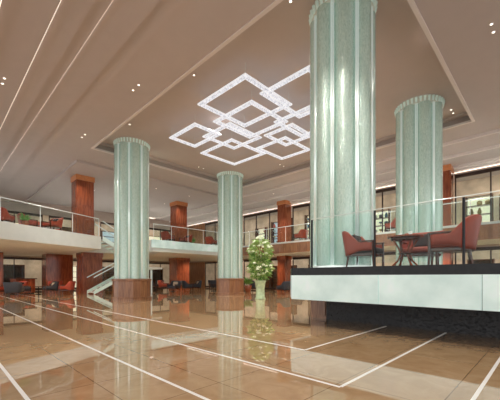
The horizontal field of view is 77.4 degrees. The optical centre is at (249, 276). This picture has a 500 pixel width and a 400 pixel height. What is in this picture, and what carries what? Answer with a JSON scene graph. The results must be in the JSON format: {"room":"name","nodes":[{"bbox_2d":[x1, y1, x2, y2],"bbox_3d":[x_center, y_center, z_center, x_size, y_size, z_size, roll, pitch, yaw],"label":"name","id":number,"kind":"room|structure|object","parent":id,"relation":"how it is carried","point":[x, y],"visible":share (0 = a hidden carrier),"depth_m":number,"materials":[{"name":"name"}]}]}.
{"room":"hotel lobby","nodes":[
{"label":"hotel lobby","id":0,"kind":"room"},
{"bbox_2d":[0,0,60,127],"bbox_3d":[-7.221,-6.430,9.067,43.000,1.340,0.900,0,0,44],"label":"ceiling","id":1,"kind":"structure","parent":0,"point":[24,24],"depth_m":7.50,"materials":[{"name":"paint"}]},
{"bbox_2d":[0,1,60,128],"bbox_3d":[-6.899,-5.803,9.397,39.000,0.015,0.019,0,0,44],"label":"recessed light","id":2,"kind":"object","parent":1,"relation":"in","point":[60,1],"visible":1,"depth_m":8.12,"materials":[{"name":"white"}]},
{"bbox_2d":[0,0,94,158],"bbox_3d":[-6.715,-6.490,9.586,43.000,1.220,0.550,0,0,44],"label":"ceiling","id":3,"kind":"structure","parent":0,"point":[69,15],"depth_m":8.47,"materials":[{"name":"paint"}]},
{"bbox_2d":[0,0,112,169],"bbox_3d":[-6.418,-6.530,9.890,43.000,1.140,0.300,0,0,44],"label":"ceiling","id":4,"kind":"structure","parent":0,"point":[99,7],"depth_m":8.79,"materials":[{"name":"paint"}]},
{"bbox_2d":[0,0,159,191],"bbox_3d":[-6.051,-6.570,10.266,43.000,1.060,0.750,0,0,44],"label":"ceiling","id":5,"kind":"structure","parent":0,"point":[121,18],"depth_m":9.12,"materials":[{"name":"paint"}]},
{"bbox_2d":[1,201,169,229],"bbox_3d":[-15.893,-5.580,26.673,0.200,0.960,24.000,0,0,44],"label":"wall","id":6,"kind":"structure","parent":0,"point":[11,207],"depth_m":26.23,"materials":[{"name":"grey paint"}]},
{"bbox_2d":[156,128,499,218],"bbox_3d":[3.721,-6.130,19.572,38.000,0.140,0.080,0,0,44],"label":"trim","id":7,"kind":"structure","parent":6,"relation":"attached to","point":[495,130],"depth_m":16.40,"materials":[{"name":"paint"}]},
{"bbox_2d":[169,144,499,221],"bbox_3d":[4.796,-5.995,20.674,38.000,0.130,0.100,0,0,44],"label":"trim","id":8,"kind":"structure","parent":6,"relation":"attached to","point":[497,145],"depth_m":17.80,"materials":[{"name":"paint"}]},
{"bbox_2d":[187,157,499,223],"bbox_3d":[5.897,-5.870,21.731,37.900,0.120,0.150,0,0,44],"label":"trim","id":9,"kind":"structure","parent":6,"relation":"attached to","point":[496,158],"depth_m":19.32,"materials":[{"name":"paint"}]},
{"bbox_2d":[1,201,169,224],"bbox_3d":[-14.147,-5.680,28.462,0.200,0.160,19.000,0,0,44],"label":"wall","id":10,"kind":"structure","parent":0,"point":[6,202],"depth_m":25.86,"materials":[{"name":"grey paint"}]},
{"bbox_2d":[3,255,168,262],"bbox_3d":[-15.900,-2.050,26.679,0.180,1.000,24.000,0,0,44],"label":"wall","id":11,"kind":"structure","parent":0,"point":[3,255],"depth_m":25.09,"materials":[{"name":"brown paint"}]},
{"bbox_2d":[3,257,41,289],"bbox_3d":[-18.301,-0.235,24.203,0.090,2.630,3.760,0,0,44],"label":"window","id":12,"kind":"structure","parent":11,"relation":"in","point":[14,258],"depth_m":24.51,"materials":[{"name":"brown metal"}]},
{"bbox_2d":[7,210,42,220],"bbox_3d":[-18.301,-3.825,24.203,0.090,2.550,3.760,0,0,44],"label":"window","id":13,"kind":"structure","parent":11,"relation":"in","point":[13,212],"depth_m":24.73,"materials":[{"name":"brown metal"}]},
{"bbox_2d":[149,262,168,279],"bbox_3d":[-9.540,-0.235,33.188,0.090,2.630,4.660,0,0,44],"label":"window","id":14,"kind":"structure","parent":11,"relation":"in","point":[160,263],"depth_m":33.16,"materials":[{"name":"brown metal"}]},
{"bbox_2d":[3,213,169,287],"bbox_3d":[-16.922,-2.650,29.771,0.200,7.500,27.000,0,0,44],"label":"wall","id":15,"kind":"structure","parent":0,"point":[33,268],"depth_m":27.88,"materials":[{"name":"beige paint"}]},
{"bbox_2d":[22,159,217,215],"bbox_3d":[-11.100,-6.580,25.142,15.000,1.040,9.700,0,0,44],"label":"ceiling","id":16,"kind":"structure","parent":0,"point":[57,191],"depth_m":22.11,"materials":[{"name":"paint"}]},
{"bbox_2d":[0,287,499,399],"bbox_3d":[-3.625,1.200,12.754,43.000,0.200,33.200,0,0,44],"label":"floor","id":17,"kind":"structure","parent":0,"point":[46,364],"depth_m":4.37,"materials":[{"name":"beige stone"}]},
{"bbox_2d":[0,252,2,293],"bbox_3d":[-17.265,-0.270,20.538,1.000,2.740,1.500,0,0,44],"label":"block","id":18,"kind":"object","parent":17,"relation":"on","point":[1,253],"visible":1,"depth_m":20.66,"materials":[{"name":"brown wood"}]},
{"bbox_2d":[3,264,24,281],"bbox_3d":[-19.458,0.040,25.330,0.430,2.120,1.850,0,0,44],"label":"display shelf","id":19,"kind":"object","parent":17,"relation":"on","point":[8,270],"visible":0.62,"depth_m":25.53,"materials":[{"name":"brown wood"}]},
{"bbox_2d":[3,282,24,297],"bbox_3d":[-12.787,0.684,16.906,0.859,0.827,0.797,0,0,-16],"label":"armchair","id":20,"kind":"object","parent":17,"relation":"on","point":[9,287],"visible":1,"depth_m":16.61,"materials":[{"name":"fabric"}]},
{"bbox_2d":[0,363,29,399],"bbox_3d":[-8.881,1.099,9.513,32.000,0.003,0.034,0,0,44],"label":"inlay","id":21,"kind":"object","parent":17,"relation":"on","point":[4,370],"depth_m":3.21,"materials":[{"name":"white stone"}]},
{"bbox_2d":[8,278,36,293],"bbox_3d":[-15.040,0.590,20.672,0.760,1.020,1.360,0,0,24],"label":"reception desk","id":22,"kind":"object","parent":17,"relation":"on","point":[31,282],"depth_m":20.70,"materials":[{"name":"orange wood"}]},
{"bbox_2d":[42,281,58,294],"bbox_3d":[-12.373,0.684,19.396,0.859,0.827,0.797,0,0,44],"label":"armchair","id":23,"kind":"object","parent":17,"relation":"on","point":[53,286],"visible":0.99,"depth_m":19.21,"materials":[{"name":"fabric"}]},
{"bbox_2d":[42,254,72,292],"bbox_3d":[-14.184,-0.270,22.981,1.200,2.740,1.700,0,0,44],"label":"column","id":24,"kind":"structure","parent":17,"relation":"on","point":[55,267],"depth_m":22.50,"materials":[{"name":"brown wood"}]},
{"bbox_2d":[59,281,75,294],"bbox_3d":[-11.442,0.675,19.599,0.813,0.844,0.876,0,0,-16],"label":"armchair","id":25,"kind":"object","parent":17,"relation":"on","point":[70,286],"visible":0.98,"depth_m":19.27,"materials":[{"name":"red fabric"}]},
{"bbox_2d":[73,266,76,286],"bbox_3d":[-16.595,0.040,28.265,0.430,2.120,1.750,0,0,44],"label":"display shelf","id":26,"kind":"object","parent":17,"relation":"on","point":[74,267],"visible":0.17,"depth_m":28.92,"materials":[{"name":"brown wood"}]},
{"bbox_2d":[76,252,102,293],"bbox_3d":[-11.091,-0.275,21.570,1.320,2.749,1.320,0,0,44],"label":"pier","id":27,"kind":"object","parent":17,"relation":"on","point":[88,263],"visible":0.83,"depth_m":21.05,"materials":[{"name":"brown wood"}]},
{"bbox_2d":[1,308,209,399],"bbox_3d":[-9.356,1.099,11.547,28.480,0.003,0.034,0,0,44],"label":"inlay","id":28,"kind":"object","parent":17,"relation":"on","point":[148,373],"depth_m":3.82,"materials":[{"name":"white stone"}]},
{"bbox_2d":[102,267,113,285],"bbox_3d":[-13.837,0.040,31.093,0.430,2.120,1.600,0,0,44],"label":"display shelf","id":29,"kind":"object","parent":17,"relation":"on","point":[108,274],"visible":0.3,"depth_m":31.02,"materials":[{"name":"brown wood"}]},
{"bbox_2d":[87,221,161,293],"bbox_3d":[-8.311,-1.119,20.840,2.720,4.437,3.965,0,0,44],"label":"staircase","id":30,"kind":"structure","parent":17,"relation":"on","point":[105,283],"depth_m":20.10,"materials":[{"name":"white paint"}]},
{"bbox_2d":[111,137,151,300],"bbox_3d":[-5.852,-2.740,15.484,1.880,7.680,1.880,0,0,44],"label":"column","id":31,"kind":"structure","parent":17,"relation":"on","point":[131,281],"depth_m":14.79,"materials":[{"name":"stone"}]},
{"bbox_2d":[149,268,162,282],"bbox_3d":[-10.696,0.040,34.315,0.430,2.120,2.300,0,0,44],"label":"display shelf","id":32,"kind":"object","parent":17,"relation":"on","point":[155,273],"visible":0.2,"depth_m":34.84,"materials":[{"name":"brown wood"}]},
{"bbox_2d":[20,294,304,349],"bbox_3d":[-8.593,1.099,13.883,26.310,0.003,0.034,0,0,44],"label":"inlay","id":33,"kind":"object","parent":17,"relation":"on","point":[20,294],"visible":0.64,"depth_m":6.41,"materials":[{"name":"white stone"}]},
{"bbox_2d":[158,280,168,290],"bbox_3d":[-7.014,0.675,25.224,0.813,0.844,0.876,0,0,-6],"label":"armchair","id":34,"kind":"object","parent":17,"relation":"on","point":[161,283],"visible":0.88,"depth_m":24.87,"materials":[{"name":"red leather"}]},
{"bbox_2d":[2,296,340,387],"bbox_3d":[-8.932,1.099,12.705,27.470,0.003,0.034,0,0,44],"label":"inlay","id":35,"kind":"object","parent":17,"relation":"on","point":[2,296],"visible":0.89,"depth_m":4.30,"materials":[{"name":"white stone"}]},
{"bbox_2d":[167,281,180,291],"bbox_3d":[-5.423,0.684,22.393,0.859,0.827,0.797,0,0,24],"label":"armchair","id":36,"kind":"object","parent":17,"relation":"on","point":[173,285],"visible":1,"depth_m":22.31,"materials":[{"name":"fabric"}]},
{"bbox_2d":[169,258,189,289],"bbox_3d":[-6.214,-0.275,27.430,1.320,2.749,1.320,0,0,44],"label":"pier","id":37,"kind":"object","parent":17,"relation":"on","point":[178,267],"visible":0.8,"depth_m":26.98,"materials":[{"name":"brown wood"}]},
{"bbox_2d":[181,281,192,291],"bbox_3d":[-4.721,0.684,23.256,0.797,0.827,0.859,0,0,-26],"label":"armchair","id":38,"kind":"object","parent":17,"relation":"on","point":[185,285],"visible":1,"depth_m":22.93,"materials":[{"name":"fabric"}]},
{"bbox_2d":[190,280,201,290],"bbox_3d":[-4.225,0.684,24.577,0.797,0.827,0.859,0,0,-26],"label":"armchair","id":39,"kind":"object","parent":17,"relation":"on","point":[198,283],"visible":0.81,"depth_m":24.30,"materials":[{"name":"fabric"}]},
{"bbox_2d":[216,171,244,294],"bbox_3d":[-1.286,-2.740,20.166,1.880,7.680,1.880,0,0,44],"label":"column","id":40,"kind":"structure","parent":17,"relation":"on","point":[230,280],"depth_m":19.47,"materials":[{"name":"stone"}]},
{"bbox_2d":[244,277,253,291],"bbox_3d":[-0.152,0.531,22.435,0.962,1.138,0.831,0,0,23],"label":"potted plant","id":41,"kind":"object","parent":17,"relation":"on","point":[249,281],"visible":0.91,"depth_m":22.31,"materials":[{"name":"green plant"}]},
{"bbox_2d":[246,236,274,298],"bbox_3d":[0.490,-0.474,15.549,1.498,3.148,1.544,0,0,35],"label":"flower arrangement","id":42,"kind":"object","parent":17,"relation":"on","point":[253,266],"visible":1,"depth_m":15.35,"materials":[{"name":"green plant"}]},
{"bbox_2d":[270,266,276,287],"bbox_3d":[2.449,0.040,28.222,1.233,2.120,0.430,0,0,44],"label":"display shelf","id":43,"kind":"object","parent":17,"relation":"on","point":[273,279],"visible":0.29,"depth_m":28.59,"materials":[{"name":"brown wood"}]},
{"bbox_2d":[276,281,289,293],"bbox_3d":[2.190,0.684,20.224,0.797,0.827,0.859,0,0,34],"label":"armchair","id":44,"kind":"object","parent":17,"relation":"on","point":[285,285],"visible":0.96,"depth_m":19.91,"materials":[{"name":"fabric"}]},
{"bbox_2d":[277,256,291,290],"bbox_3d":[2.697,-0.275,24.537,0.840,2.749,0.840,0,0,44],"label":"pier","id":45,"kind":"object","parent":17,"relation":"on","point":[283,262],"visible":0.69,"depth_m":24.25,"materials":[{"name":"brown wood"}]},
{"bbox_2d":[305,326,385,349],"bbox_3d":[1.934,1.099,5.836,0.034,0.003,3.143,0,0,44],"label":"inlay","id":46,"kind":"object","parent":17,"relation":"on","point":[384,326],"visible":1,"depth_m":5.48,"materials":[{"name":"white stone"}]},
{"bbox_2d":[340,333,445,386],"bbox_3d":[2.387,1.099,4.640,0.034,0.003,4.223,0,0,44],"label":"inlay","id":47,"kind":"object","parent":17,"relation":"on","point":[374,369],"visible":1,"depth_m":3.91,"materials":[{"name":"white stone"}]},
{"bbox_2d":[290,263,499,337],"bbox_3d":[5.220,0.446,6.077,9.050,1.309,4.050,0,0,44],"label":"raised platform","id":48,"kind":"object","parent":17,"relation":"on","point":[452,298],"visible":0.99,"depth_m":6.00,"materials":[{"name":"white stone"}]},
{"bbox_2d":[309,0,377,267],"bbox_3d":[2.293,-3.395,7.765,1.642,6.370,1.642,0,0,-21],"label":"column","id":49,"kind":"structure","parent":48,"relation":"on","point":[342,32],"depth_m":7.14,"materials":[{"name":"stone"}]},
{"bbox_2d":[342,231,384,266],"bbox_3d":[2.413,-0.593,6.721,0.733,0.761,0.790,0,0,40],"label":"armchair","id":50,"kind":"object","parent":48,"relation":"on","point":[355,246],"visible":0.92,"depth_m":6.51,"materials":[{"name":"red leather"}]},
{"bbox_2d":[352,235,360,240],"bbox_3d":[2.328,-0.771,6.793,0.110,0.276,0.368,-19,-12,39],"label":"pillow","id":51,"kind":"object","parent":50,"relation":"on","point":[358,238],"depth_m":6.72,"materials":[{"name":"fabric"}]},
{"bbox_2d":[356,247,382,253],"bbox_3d":[2.476,-0.556,6.668,0.570,0.118,0.561,0,0,40],"label":"seat cushion","id":52,"kind":"object","parent":50,"relation":"on","point":[379,250],"depth_m":6.44,"materials":[{"name":"fabric"}]},
{"bbox_2d":[311,190,499,267],"bbox_3d":[3.465,-0.764,5.057,5.804,1.108,0.044,0,0,44],"label":"glass railing","id":53,"kind":"object","parent":48,"relation":"on","point":[463,197],"visible":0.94,"depth_m":5.61,"materials":[{"name":"metal"}]},
{"bbox_2d":[387,234,423,265],"bbox_3d":[3.159,-0.521,6.348,0.680,0.618,0.680,0,0,44],"label":"round table","id":54,"kind":"object","parent":48,"relation":"on","point":[409,238],"visible":0.95,"depth_m":6.27,"materials":[{"name":"orange wood"}]},
{"bbox_2d":[399,230,444,265],"bbox_3d":[3.903,-0.635,7.088,0.876,0.844,0.813,0,0,39],"label":"armchair","id":55,"kind":"object","parent":48,"relation":"on","point":[420,250],"visible":0.38,"depth_m":7.00,"materials":[{"name":"red leather"}]},
{"bbox_2d":[403,246,427,252],"bbox_3d":[3.846,-0.594,7.018,0.622,0.131,0.632,0,0,39],"label":"seat cushion","id":56,"kind":"object","parent":55,"relation":"on","point":[417,249],"depth_m":6.79,"materials":[{"name":"red fabric"}]},
{"bbox_2d":[413,234,431,246],"bbox_3d":[3.981,-0.832,7.184,0.408,0.306,0.122,0,-14,39],"label":"pillow","id":57,"kind":"object","parent":55,"relation":"on","point":[423,241],"depth_m":7.13,"materials":[{"name":"fabric"}]},
{"bbox_2d":[427,214,481,264],"bbox_3d":[3.759,-0.635,5.733,0.813,0.844,0.876,0,0,34],"label":"armchair","id":58,"kind":"object","parent":48,"relation":"on","point":[441,242],"visible":0.94,"depth_m":5.41,"materials":[{"name":"red leather"}]},
{"bbox_2d":[431,244,456,247],"bbox_3d":[3.684,-0.594,5.784,0.632,0.131,0.622,0,0,34],"label":"seat cushion","id":59,"kind":"object","parent":58,"relation":"on","point":[444,245],"depth_m":5.56,"materials":[{"name":"red leather"}]},
{"bbox_2d":[394,94,444,265],"bbox_3d":[6.531,-2.740,12.069,1.880,7.680,1.880,0,0,44],"label":"column","id":60,"kind":"structure","parent":17,"relation":"on","point":[419,119],"depth_m":11.44,"materials":[{"name":"stone"}]},
{"bbox_2d":[443,253,452,263],"bbox_3d":[10.501,-0.275,16.927,0.840,2.749,0.840,0,0,44],"label":"pier","id":61,"kind":"object","parent":17,"relation":"on","point":[447,258],"visible":0.09,"depth_m":16.51,"materials":[{"name":"brown wood"}]},
{"bbox_2d":[467,259,494,263],"bbox_3d":[13.164,0.040,17.773,1.233,2.120,0.430,0,0,44],"label":"display shelf","id":62,"kind":"object","parent":17,"relation":"on","point":[475,261],"visible":0.22,"depth_m":17.94,"materials":[{"name":"brown wood"}]},
{"bbox_2d":[470,357,499,399],"bbox_3d":[2.718,1.099,3.532,0.034,0.003,5.348,0,0,44],"label":"inlay","id":63,"kind":"object","parent":17,"relation":"on","point":[474,397],"visible":1,"depth_m":3.27,"materials":[{"name":"white stone"}]},
{"bbox_2d":[0,221,499,261],"bbox_3d":[-1.931,-2.025,12.988,38.900,0.750,23.900,0,0,44],"label":"floor","id":64,"kind":"structure","parent":0,"point":[15,239],"depth_m":17.45,"materials":[{"name":"white paint"}]},
{"bbox_2d":[1,207,14,222],"bbox_3d":[-11.859,-2.825,14.864,0.876,0.844,0.813,0,0,4],"label":"armchair","id":65,"kind":"object","parent":64,"relation":"on","point":[5,216],"visible":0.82,"depth_m":14.73,"materials":[{"name":"red fabric"}]},
{"bbox_2d":[17,212,30,224],"bbox_3d":[-10.876,-2.754,15.070,0.544,0.709,0.545,0,0,26],"label":"potted plant","id":66,"kind":"object","parent":64,"relation":"on","point":[22,218],"visible":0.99,"depth_m":14.98,"materials":[{"name":"green plant"}]},
{"bbox_2d":[17,213,37,226],"bbox_3d":[-11.697,-2.825,16.366,0.876,0.844,0.813,0,0,44],"label":"armchair","id":67,"kind":"object","parent":64,"relation":"on","point":[32,222],"visible":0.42,"depth_m":16.19,"materials":[{"name":"red fabric"}]},
{"bbox_2d":[0,197,98,235],"bbox_3d":[-9.875,-2.935,15.985,0.041,1.070,5.396,0,0,20],"label":"glass railing","id":68,"kind":"object","parent":64,"relation":"on","point":[0,197],"visible":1,"depth_m":15.21,"materials":[{"name":"metal"}]},
{"bbox_2d":[41,217,62,229],"bbox_3d":[-10.657,-2.825,16.883,0.876,0.844,0.813,0,0,24],"label":"armchair","id":69,"kind":"object","parent":64,"relation":"on","point":[55,223],"visible":0.92,"depth_m":16.70,"materials":[{"name":"red fabric"}]},
{"bbox_2d":[71,174,94,235],"bbox_3d":[-10.210,-4.229,19.036,1.040,3.659,1.040,0,0,44],"label":"pier","id":70,"kind":"object","parent":64,"relation":"on","point":[82,187],"visible":0.85,"depth_m":18.68,"materials":[{"name":"brown wood"}]},
{"bbox_2d":[160,231,174,240],"bbox_3d":[-5.975,-2.825,22.519,0.876,0.844,0.813,0,0,44],"label":"armchair","id":71,"kind":"object","parent":64,"relation":"on","point":[165,235],"visible":0.84,"depth_m":22.21,"materials":[{"name":"red fabric"}]},
{"bbox_2d":[170,201,187,241],"bbox_3d":[-5.837,-4.229,25.526,1.040,3.659,1.040,0,0,44],"label":"pier","id":72,"kind":"object","parent":64,"relation":"on","point":[178,210],"visible":0.7,"depth_m":25.13,"materials":[{"name":"brown wood"}]},
{"bbox_2d":[151,239,217,251],"bbox_3d":[-3.864,-2.160,22.485,0.069,0.520,7.000,0,0,44],"label":"fascia","id":73,"kind":"object","parent":64,"relation":"attached to","point":[154,243],"visible":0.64,"depth_m":21.64,"materials":[{"name":"white paint"}]},
{"bbox_2d":[153,223,217,240],"bbox_3d":[-3.926,-2.935,22.615,0.040,1.070,6.700,0,0,44],"label":"glass railing","id":74,"kind":"object","parent":64,"relation":"on","point":[153,223],"visible":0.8,"depth_m":21.17,"materials":[{"name":"metal"}]},
{"bbox_2d":[179,234,192,242],"bbox_3d":[-4.861,-2.825,23.805,0.876,0.844,0.813,0,0,44],"label":"armchair","id":75,"kind":"object","parent":64,"relation":"on","point":[188,238],"visible":0.85,"depth_m":23.60,"materials":[{"name":"red fabric"}]},
{"bbox_2d":[205,236,217,244],"bbox_3d":[-3.183,-2.825,25.383,0.876,0.844,0.813,0,0,44],"label":"armchair","id":76,"kind":"object","parent":64,"relation":"on","point":[209,240],"visible":0.87,"depth_m":25.09,"materials":[{"name":"red fabric"}]},
{"bbox_2d":[277,200,291,242],"bbox_3d":[2.697,-4.165,24.537,0.840,3.529,0.840,0,0,44],"label":"pier","id":77,"kind":"object","parent":64,"relation":"on","point":[284,206],"visible":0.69,"depth_m":24.25,"materials":[{"name":"brown wood"}]},
{"bbox_2d":[294,229,308,239],"bbox_3d":[3.582,-2.825,21.649,0.813,0.844,0.876,0,0,44],"label":"armchair","id":78,"kind":"object","parent":64,"relation":"on","point":[303,233],"visible":0.94,"depth_m":21.37,"materials":[{"name":"red fabric"}]},
{"bbox_2d":[243,223,499,255],"bbox_3d":[8.051,-1.955,15.704,26.400,0.650,0.069,0,0,44],"label":"fascia","id":79,"kind":"object","parent":64,"relation":"attached to","point":[487,231],"depth_m":16.70,"materials":[{"name":"brown wood"}]},
{"bbox_2d":[243,196,499,241],"bbox_3d":[7.430,-2.935,16.500,24.400,1.070,0.040,0,0,44],"label":"glass railing","id":80,"kind":"object","parent":64,"relation":"on","point":[495,196],"visible":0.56,"depth_m":16.68,"materials":[{"name":"metal"}]},
{"bbox_2d":[384,218,395,230],"bbox_3d":[8.020,-2.825,17.321,0.813,0.844,0.876,0,0,44],"label":"armchair","id":81,"kind":"object","parent":64,"relation":"on","point":[393,223],"visible":0.53,"depth_m":17.12,"materials":[{"name":"red fabric"}]},
{"bbox_2d":[443,164,453,225],"bbox_3d":[10.501,-4.165,16.927,0.840,3.529,0.840,0,0,44],"label":"pier","id":82,"kind":"object","parent":64,"relation":"on","point":[448,170],"visible":0.34,"depth_m":16.48,"materials":[{"name":"brown wood"}]},
{"bbox_2d":[0,0,499,218],"bbox_3d":[-1.070,-6.650,15.375,43.000,0.900,12.780,0,0,44],"label":"ceiling","id":83,"kind":"structure","parent":0,"point":[192,29],"depth_m":9.46,"materials":[{"name":"paint"}]},
{"bbox_2d":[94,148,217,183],"bbox_3d":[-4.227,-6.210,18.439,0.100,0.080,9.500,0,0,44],"label":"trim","id":84,"kind":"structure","parent":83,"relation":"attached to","point":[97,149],"depth_m":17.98,"materials":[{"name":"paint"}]},
{"bbox_2d":[95,142,217,181],"bbox_3d":[-4.252,-6.415,18.464,0.030,0.330,9.640,0,0,44],"label":"trim","id":85,"kind":"structure","parent":83,"relation":"attached to","point":[99,146],"depth_m":18.13,"materials":[{"name":"paint"}]},
{"bbox_2d":[91,0,282,148],"bbox_3d":[-2.710,-6.210,10.255,13.700,0.080,0.100,0,0,44],"label":"trim","id":86,"kind":"structure","parent":83,"relation":"attached to","point":[271,6],"depth_m":8.93,"materials":[{"name":"paint"}]},
{"bbox_2d":[243,112,469,185],"bbox_3d":[4.017,-6.415,17.153,13.700,0.330,0.030,0,0,44],"label":"trim","id":87,"kind":"structure","parent":83,"relation":"attached to","point":[466,118],"depth_m":17.75,"materials":[{"name":"paint"}]},
{"bbox_2d":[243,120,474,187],"bbox_3d":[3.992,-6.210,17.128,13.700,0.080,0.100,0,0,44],"label":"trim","id":88,"kind":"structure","parent":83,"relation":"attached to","point":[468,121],"depth_m":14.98,"materials":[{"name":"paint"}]},
{"bbox_2d":[407,0,474,121],"bbox_3d":[5.510,-6.210,8.944,0.100,0.080,9.500,0,0,44],"label":"trim","id":89,"kind":"structure","parent":83,"relation":"attached to","point":[412,3],"depth_m":8.57,"materials":[{"name":"paint"}]},
{"bbox_2d":[103,0,465,179],"bbox_3d":[0.641,-6.840,13.692,13.700,0.520,9.700,0,0,44],"label":"ceiling","id":90,"kind":"structure","parent":0,"point":[276,46],"depth_m":11.01,"materials":[{"name":"paint"}]},
{"bbox_2d":[169,65,309,165],"bbox_3d":[0.494,-6.332,13.197,7.516,0.493,6.286,0,0,44],"label":"crystal chandelier","id":91,"kind":"object","parent":90,"relation":"hanging from","point":[268,93],"visible":0.89,"depth_m":12.62,"materials":[{"name":"grey glass"}]},
{"bbox_2d":[155,132,499,220],"bbox_3d":[3.932,-6.580,20.504,43.000,1.040,1.550,0,0,44],"label":"ceiling","id":92,"kind":"structure","parent":0,"point":[493,139],"depth_m":17.26,"materials":[{"name":"paint"}]},
{"bbox_2d":[187,147,499,226],"bbox_3d":[6.219,-6.515,22.849,43.000,1.170,5.000,0,0,44],"label":"ceiling","id":93,"kind":"structure","parent":0,"point":[493,153],"depth_m":18.97,"materials":[{"name":"paint"}]},
{"bbox_2d":[187,164,499,287],"bbox_3d":[6.446,-2.415,21.650,39.000,7.030,0.200,0,0,44],"label":"wall","id":94,"kind":"structure","parent":0,"point":[196,270],"depth_m":32.79,"materials":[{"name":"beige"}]},
{"bbox_2d":[205,261,217,287],"bbox_3d":[-2.915,-0.235,30.778,4.910,2.630,0.090,0,0,44],"label":"window","id":95,"kind":"structure","parent":94,"relation":"in","point":[216,261],"depth_m":32.03,"materials":[{"name":"brown metal"}]},
{"bbox_2d":[205,221,217,243],"bbox_3d":[-2.915,-4.050,30.778,4.910,3.000,0.090,0,0,44],"label":"window","id":96,"kind":"structure","parent":94,"relation":"in","point":[216,221],"depth_m":31.58,"materials":[{"name":"brown metal"}]},
{"bbox_2d":[244,210,276,245],"bbox_3d":[1.112,-4.050,26.851,4.660,3.000,0.090,0,0,44],"label":"window","id":97,"kind":"structure","parent":94,"relation":"in","point":[273,211],"depth_m":27.33,"materials":[{"name":"brown metal"}]},
{"bbox_2d":[244,258,276,289],"bbox_3d":[1.112,-0.235,26.851,4.660,2.630,0.090,0,0,44],"label":"window","id":98,"kind":"structure","parent":94,"relation":"in","point":[271,259],"depth_m":26.31,"materials":[{"name":"brown metal"}]},
{"bbox_2d":[292,203,309,240],"bbox_3d":[5.032,-4.050,23.028,4.610,3.000,0.090,0,0,44],"label":"window","id":99,"kind":"structure","parent":94,"relation":"in","point":[304,205],"depth_m":24.45,"materials":[{"name":"brown metal"}]},
{"bbox_2d":[292,256,309,267],"bbox_3d":[5.032,-0.235,23.028,4.610,2.630,0.090,0,0,44],"label":"window","id":100,"kind":"structure","parent":94,"relation":"in","point":[308,257],"depth_m":24.21,"materials":[{"name":"brown metal"}]},
{"bbox_2d":[187,160,499,225],"bbox_3d":[6.002,-5.805,21.838,37.900,0.250,0.150,0,0,44],"label":"trim","id":101,"kind":"structure","parent":94,"relation":"attached to","point":[497,161],"depth_m":19.42,"materials":[{"name":"paint"}]},
{"bbox_2d":[189,164,499,225],"bbox_3d":[6.043,-5.640,21.881,37.900,0.040,0.029,0,0,44],"label":"light","id":102,"kind":"object","parent":94,"relation":"attached to","point":[496,164],"depth_m":19.59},
{"bbox_2d":[376,187,395,231],"bbox_3d":[8.934,-4.050,19.223,4.610,3.000,0.090,0,0,44],"label":"window","id":103,"kind":"structure","parent":94,"relation":"in","point":[391,188],"depth_m":19.71,"materials":[{"name":"brown metal"}]},
{"bbox_2d":[455,166,499,224],"bbox_3d":[12.854,-4.050,15.401,4.660,3.000,0.090,0,0,44],"label":"window","id":104,"kind":"structure","parent":94,"relation":"in","point":[490,170],"depth_m":16.09,"materials":[{"name":"brown metal"}]},
{"bbox_2d":[455,246,499,263],"bbox_3d":[12.854,-0.235,15.401,4.660,2.630,0.090,0,0,44],"label":"window","id":105,"kind":"structure","parent":94,"relation":"in","point":[493,247],"depth_m":15.91,"materials":[{"name":"brown metal"}]},
{"bbox_2d":[206,175,499,285],"bbox_3d":[7.536,-2.650,24.916,42.000,7.500,0.200,0,0,44],"label":"wall","id":106,"kind":"structure","parent":0,"point":[479,185],"depth_m":22.32,"materials":[{"name":"beige paint"}]},
{"bbox_3d":[6.526,-2.300,23.737,41.800,0.200,2.900,0,0,44],"label":"floor","id":107,"kind":"structure","parent":0,"visible":0},
{"bbox_2d":[255,227,267,240],"bbox_3d":[1.074,-3.460,28.864,1.233,2.120,0.430,0,0,44],"label":"display shelf","id":108,"kind":"object","parent":107,"relation":"on","point":[261,233],"visible":0.43,"depth_m":28.99,"materials":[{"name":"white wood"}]},
{"bbox_2d":[271,222,276,242],"bbox_3d":[2.519,-3.710,28.293,1.233,2.620,0.430,0,0,44],"label":"display shelf","id":109,"kind":"object","parent":107,"relation":"on","point":[273,240],"visible":0.25,"depth_m":28.64,"materials":[{"name":"white wood"}]},
{"bbox_2d":[304,215,308,239],"bbox_3d":[5.006,-3.710,25.030,1.217,2.620,0.430,0,0,44],"label":"display shelf","id":110,"kind":"object","parent":107,"relation":"on","point":[305,216],"visible":0.18,"depth_m":25.32,"materials":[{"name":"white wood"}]},
{"bbox_2d":[376,209,390,232],"bbox_3d":[8.908,-3.460,21.225,1.217,2.120,0.430,0,0,44],"label":"display shelf","id":111,"kind":"object","parent":107,"relation":"on","point":[378,225],"visible":0.26,"depth_m":21.29,"materials":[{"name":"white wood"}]},
{"bbox_2d":[466,193,493,221],"bbox_3d":[12.815,-3.460,17.415,1.233,2.120,0.430,0,0,44],"label":"display shelf","id":112,"kind":"object","parent":107,"relation":"on","point":[485,208],"visible":0.5,"depth_m":17.44,"materials":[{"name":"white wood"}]},
{"bbox_3d":[-16.896,-2.300,27.721,2.700,0.200,24.100,0,0,44],"label":"floor","id":113,"kind":"structure","parent":0,"visible":0},
{"bbox_2d":[101,230,113,242],"bbox_3d":[-13.837,-3.460,31.093,0.430,2.120,1.920,0,0,44],"label":"fascia","id":114,"kind":"object","parent":113,"relation":"on","point":[105,234],"visible":0.16,"depth_m":31.02,"materials":[{"name":"white"}]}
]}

